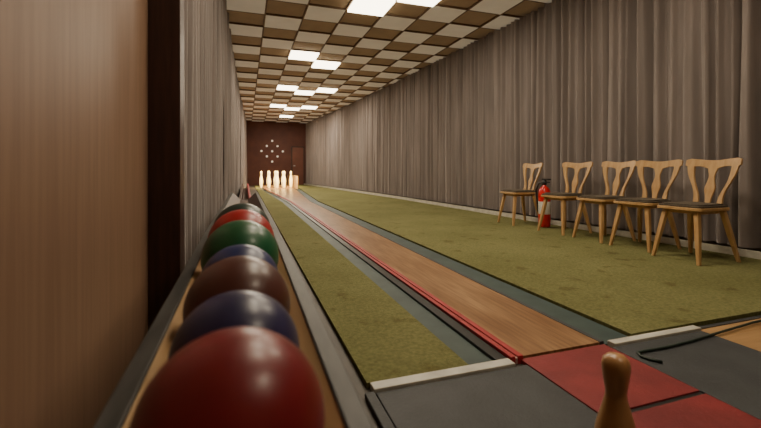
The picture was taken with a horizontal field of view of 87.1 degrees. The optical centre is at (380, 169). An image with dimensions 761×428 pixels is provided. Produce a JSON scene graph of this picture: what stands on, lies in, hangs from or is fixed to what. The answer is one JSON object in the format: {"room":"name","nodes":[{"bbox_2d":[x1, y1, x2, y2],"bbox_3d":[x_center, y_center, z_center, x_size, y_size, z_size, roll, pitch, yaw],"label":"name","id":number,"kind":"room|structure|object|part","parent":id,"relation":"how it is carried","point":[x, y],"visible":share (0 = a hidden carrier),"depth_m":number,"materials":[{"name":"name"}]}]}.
{"room":"sports facility","nodes":[
{"label":"sports facility","id":0,"kind":"room"},
{"bbox_2d":[0,0,147,427],"bbox_3d":[-3.585,-0.950,8.869,0.280,3.500,24.100,0,0,-19],"label":"wall","id":1,"kind":"structure","parent":0,"point":[74,73],"depth_m":1.00,"materials":[{"name":"wood"}]},
{"bbox_2d":[148,0,183,330],"bbox_3d":[-1.102,-0.850,1.878,0.312,3.300,0.137,0,0,-19],"label":"door frame post","id":2,"kind":"object","parent":1,"relation":"attached to","point":[165,17],"visible":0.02,"depth_m":1.84,"materials":[{"name":"brown wood"}]},
{"bbox_2d":[247,121,314,185],"bbox_3d":[-5.008,-0.950,21.170,5.450,3.500,0.120,0,0,-19],"label":"wall","id":3,"kind":"structure","parent":0,"point":[284,135],"depth_m":20.88,"materials":[{"name":"brown wood"}]},
{"bbox_2d":[260,140,283,162],"bbox_3d":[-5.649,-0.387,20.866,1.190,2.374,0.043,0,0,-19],"label":"indicator lights","id":4,"kind":"object","parent":3,"relation":"attached to","point":[271,140],"visible":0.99,"depth_m":20.84},
{"bbox_2d":[291,146,304,184],"bbox_3d":[-4.391,-0.230,21.266,0.700,2.060,0.088,0,0,-19],"label":"door","id":5,"kind":"structure","parent":3,"relation":"in","point":[297,152],"depth_m":21.27,"materials":[{"name":"brown wood"}]},
{"bbox_2d":[227,0,551,122],"bbox_3d":[-1.135,-2.630,9.696,5.450,0.260,24.300,0,0,-19],"label":"ceiling","id":6,"kind":"structure","parent":0,"point":[373,53],"depth_m":7.86,"materials":[{"name":"beige tile"}]},
{"bbox_2d":[184,0,223,267],"bbox_3d":[-1.578,-0.855,3.618,0.132,3.270,3.352,0,0,-18],"label":"curtain","id":7,"kind":"object","parent":6,"relation":"hanging from","point":[203,19],"visible":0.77,"depth_m":3.10,"materials":[{"name":"fabric"}]},
{"bbox_2d":[223,0,239,201],"bbox_3d":[-3.386,-0.855,9.231,0.144,3.270,8.164,0,0,-18],"label":"curtain","id":8,"kind":"object","parent":6,"relation":"hanging from","point":[231,103],"visible":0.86,"depth_m":7.05,"materials":[{"name":"fabric"}]},
{"bbox_2d":[240,96,246,190],"bbox_3d":[-5.741,-0.855,16.746,0.136,3.270,7.413,0,0,-17],"label":"curtain","id":9,"kind":"object","parent":6,"relation":"hanging from","point":[243,123],"visible":0.87,"depth_m":15.82,"materials":[{"name":"fabric"}]},
{"bbox_2d":[306,0,760,247],"bbox_3d":[0.676,-0.890,10.373,0.505,3.200,23.852,0,0,-22],"label":"curtain","id":10,"kind":"object","parent":6,"relation":"hanging from","point":[597,82],"visible":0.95,"depth_m":5.53,"materials":[{"name":"fabric"}]},
{"bbox_2d":[245,185,760,427],"bbox_3d":[-1.112,0.845,9.704,5.500,0.110,24.300,0,0,-19],"label":"floor","id":11,"kind":"structure","parent":0,"point":[352,372],"depth_m":1.91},
{"bbox_2d":[93,192,373,427],"bbox_3d":[-0.609,0.506,1.773,0.244,0.588,4.250,0,0,-19],"label":"ball rack","id":12,"kind":"object","parent":11,"relation":"on","point":[344,408],"visible":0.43,"depth_m":0.52,"materials":[{"name":"brown wood"}]},
{"bbox_2d":[129,326,324,427],"bbox_3d":[-0.125,0.215,0.338,0.154,0.154,0.154,0,0,-19],"label":"ball","id":13,"kind":"object","parent":12,"relation":"on","point":[241,376],"visible":1,"depth_m":0.30,"materials":[{"name":"red plastic"}]},
{"bbox_2d":[168,290,298,359],"bbox_3d":[-0.173,0.222,0.481,0.148,0.148,0.148,0,0,-19],"label":"ball","id":14,"kind":"object","parent":12,"relation":"on","point":[236,308],"visible":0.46,"depth_m":0.45,"materials":[{"name":"blue plastic"}]},
{"bbox_2d":[183,256,289,320],"bbox_3d":[-0.222,0.215,0.627,0.158,0.158,0.158,0,0,-19],"label":"ball","id":15,"kind":"object","parent":12,"relation":"on","point":[233,273],"visible":0.46,"depth_m":0.59,"materials":[{"name":"brown plastic"}]},
{"bbox_2d":[201,244,277,272],"bbox_3d":[-0.271,0.218,0.772,0.148,0.148,0.148,0,0,-19],"label":"ball","id":16,"kind":"object","parent":12,"relation":"on","point":[239,249],"visible":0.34,"depth_m":0.75,"materials":[{"name":"blue plastic"}]},
{"bbox_2d":[201,220,278,268],"bbox_3d":[-0.322,0.201,0.923,0.170,0.170,0.170,0,0,-19],"label":"ball","id":17,"kind":"object","parent":12,"relation":"on","point":[236,232],"visible":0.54,"depth_m":0.88,"materials":[{"name":"green plastic"}]},
{"bbox_2d":[208,209,273,236],"bbox_3d":[-0.377,0.193,1.086,0.172,0.172,0.172,0,0,-19],"label":"ball","id":18,"kind":"object","parent":12,"relation":"on","point":[242,214],"visible":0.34,"depth_m":1.05,"materials":[{"name":"red plastic"}]},
{"bbox_2d":[205,192,276,231],"bbox_3d":[-0.889,0.312,2.603,0.244,0.200,2.499,0,0,-19],"label":"ball return rack","id":19,"kind":"object","parent":12,"relation":"on","point":[232,199],"depth_m":2.65,"materials":[{"name":"brown wood"}]},
{"bbox_2d":[214,203,269,222],"bbox_3d":[-0.432,0.190,1.249,0.172,0.172,0.172,0,0,-19],"label":"ball","id":20,"kind":"object","parent":12,"relation":"on","point":[238,206],"visible":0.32,"depth_m":1.22,"materials":[{"name":"plastic"}]},
{"bbox_2d":[239,183,250,199],"bbox_3d":[-2.859,0.620,8.455,0.190,0.360,9.750,0,0,-19],"label":"track","id":21,"kind":"object","parent":11,"relation":"on","point":[245,194],"visible":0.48,"depth_m":9.03,"materials":[{"name":"brown wood"}]},
{"bbox_2d":[254,185,467,388],"bbox_3d":[-3.062,0.789,11.051,0.425,0.022,20.100,0,0,-19],"label":"carpet","id":22,"kind":"object","parent":11,"relation":"on","point":[382,340],"visible":0.9,"depth_m":2.14,"materials":[{"name":"green carpet"}]},
{"bbox_2d":[365,392,394,427],"bbox_3d":[0.543,0.790,-0.321,0.035,0.020,3.645,0,0,-19],"label":"trim","id":23,"kind":"structure","parent":11,"relation":"on","point":[376,407],"depth_m":1.30,"materials":[{"name":"grey metal"}]},
{"bbox_2d":[370,358,514,393],"bbox_3d":[0.251,0.787,1.531,0.595,0.026,0.050,0,0,-19],"label":"trim","id":24,"kind":"structure","parent":11,"relation":"on","point":[445,374],"depth_m":1.51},
{"bbox_2d":[259,175,627,364],"bbox_3d":[-2.260,0.525,10.995,1.550,0.550,19.520,0,0,-19],"label":"lane","id":25,"kind":"object","parent":11,"relation":"on","point":[480,317],"visible":0.91,"depth_m":2.43,"materials":[{"name":"brown wood"}]},
{"bbox_3d":[-2.001,0.783,9.026,0.231,0.034,15.624,0,0,-20],"label":"lane rail","id":26,"kind":"part","parent":25,"relation":"part of","materials":[{"name":"metal"}]},
{"bbox_2d":[376,365,596,427],"bbox_3d":[0.853,0.792,-0.166,0.640,0.016,3.540,0,0,-19],"label":"rubber mat","id":27,"kind":"object","parent":11,"relation":"on","point":[519,396],"visible":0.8,"depth_m":1.34,"materials":[{"name":"grey rubber"}]},
{"bbox_2d":[594,352,635,427],"bbox_3d":[0.508,0.590,0.863,0.094,0.388,0.094,0,0,-19],"label":"pin","id":28,"kind":"object","parent":27,"relation":"on","point":[614,411],"visible":1,"depth_m":0.84,"materials":[{"name":"brown wood"}]},
{"bbox_2d":[298,185,760,336],"bbox_3d":[-0.818,0.789,11.819,2.540,0.022,20.080,0,0,-19],"label":"carpet","id":29,"kind":"object","parent":11,"relation":"on","point":[625,289],"visible":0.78,"depth_m":3.23,"materials":[{"name":"green carpet"}]},
{"bbox_2d":[497,163,542,225],"bbox_3d":[2.026,0.336,5.812,0.491,0.882,0.460,0,0,-14],"label":"dining chair","id":30,"kind":"object","parent":29,"relation":"on","point":[523,192],"visible":0.96,"depth_m":5.80,"materials":[{"name":"brown wood"}]},
{"bbox_2d":[535,179,550,227],"bbox_3d":[2.217,0.448,5.451,0.191,0.660,0.172,0,0,19],"label":"fire extinguisher","id":31,"kind":"object","parent":29,"relation":"on","point":[546,223],"visible":0.86,"depth_m":5.40,"materials":[{"name":"red metal"}]},
{"bbox_2d":[537,162,592,235],"bbox_3d":[2.313,0.336,5.024,0.491,0.882,0.460,0,0,-22],"label":"dining chair","id":32,"kind":"object","parent":29,"relation":"on","point":[565,196],"visible":0.92,"depth_m":4.97,"materials":[{"name":"brown wood"}]},
{"bbox_2d":[572,160,636,242],"bbox_3d":[2.512,0.336,4.498,0.491,0.882,0.460,0,0,-16],"label":"dining chair","id":33,"kind":"object","parent":29,"relation":"on","point":[602,200],"visible":0.88,"depth_m":4.46,"materials":[{"name":"brown wood"}]},
{"bbox_2d":[609,159,682,252],"bbox_3d":[2.668,0.336,4.036,0.491,0.882,0.460,0,0,-23],"label":"dining chair","id":34,"kind":"object","parent":29,"relation":"on","point":[642,202],"visible":0.96,"depth_m":4.04,"materials":[{"name":"brown wood"}]},
{"bbox_2d":[651,158,742,265],"bbox_3d":[2.757,0.336,3.505,0.491,0.882,0.460,0,0,-16],"label":"dining chair","id":35,"kind":"object","parent":29,"relation":"on","point":[694,209],"visible":1,"depth_m":3.45,"materials":[{"name":"brown wood"}]},
{"bbox_2d":[521,344,760,427],"bbox_3d":[1.367,0.791,0.031,0.450,0.017,3.585,0,0,-19],"label":"mat","id":36,"kind":"object","parent":11,"relation":"on","point":[656,399],"visible":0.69,"depth_m":1.41,"materials":[{"name":"red plastic"}]},
{"bbox_2d":[608,325,700,347],"bbox_3d":[1.304,0.787,1.891,0.560,0.026,0.040,0,0,-19],"label":"trim","id":37,"kind":"structure","parent":11,"relation":"on","point":[687,329],"depth_m":1.87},
{"bbox_2d":[612,331,760,419],"bbox_3d":[1.863,0.792,0.180,0.575,0.016,3.550,0,0,-19],"label":"rubber mat","id":38,"kind":"object","parent":11,"relation":"on","point":[727,371],"visible":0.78,"depth_m":1.60,"materials":[{"name":"grey rubber"}]},
{"bbox_2d":[636,320,760,362],"bbox_3d":[1.847,0.777,1.967,1.641,0.011,0.107,0,0,-22],"label":"cord","id":39,"kind":"object","parent":38,"relation":"on","point":[639,352],"visible":1,"depth_m":1.80,"materials":[{"name":"black rubber"}]},
{"bbox_2d":[699,315,760,328],"bbox_3d":[2.554,0.794,2.324,2.075,0.012,0.020,0,0,-19],"label":"trim","id":40,"kind":"structure","parent":11,"relation":"on","point":[755,317],"depth_m":2.07,"materials":[{"name":"grey metal"}]},
{"bbox_2d":[431,200,760,251],"bbox_3d":[1.385,-0.950,10.547,0.130,3.500,24.100,0,0,-19],"label":"wall","id":41,"kind":"structure","parent":0,"point":[622,229],"depth_m":4.79,"materials":[{"name":"paint"}]},
{"bbox_2d":[304,183,760,259],"bbox_3d":[0.532,0.757,10.321,0.350,0.085,23.841,0,0,-22],"label":"baseboard","id":42,"kind":"structure","parent":41,"relation":"attached to","point":[709,247],"depth_m":5.17,"materials":[{"name":"wood"}]}
]}

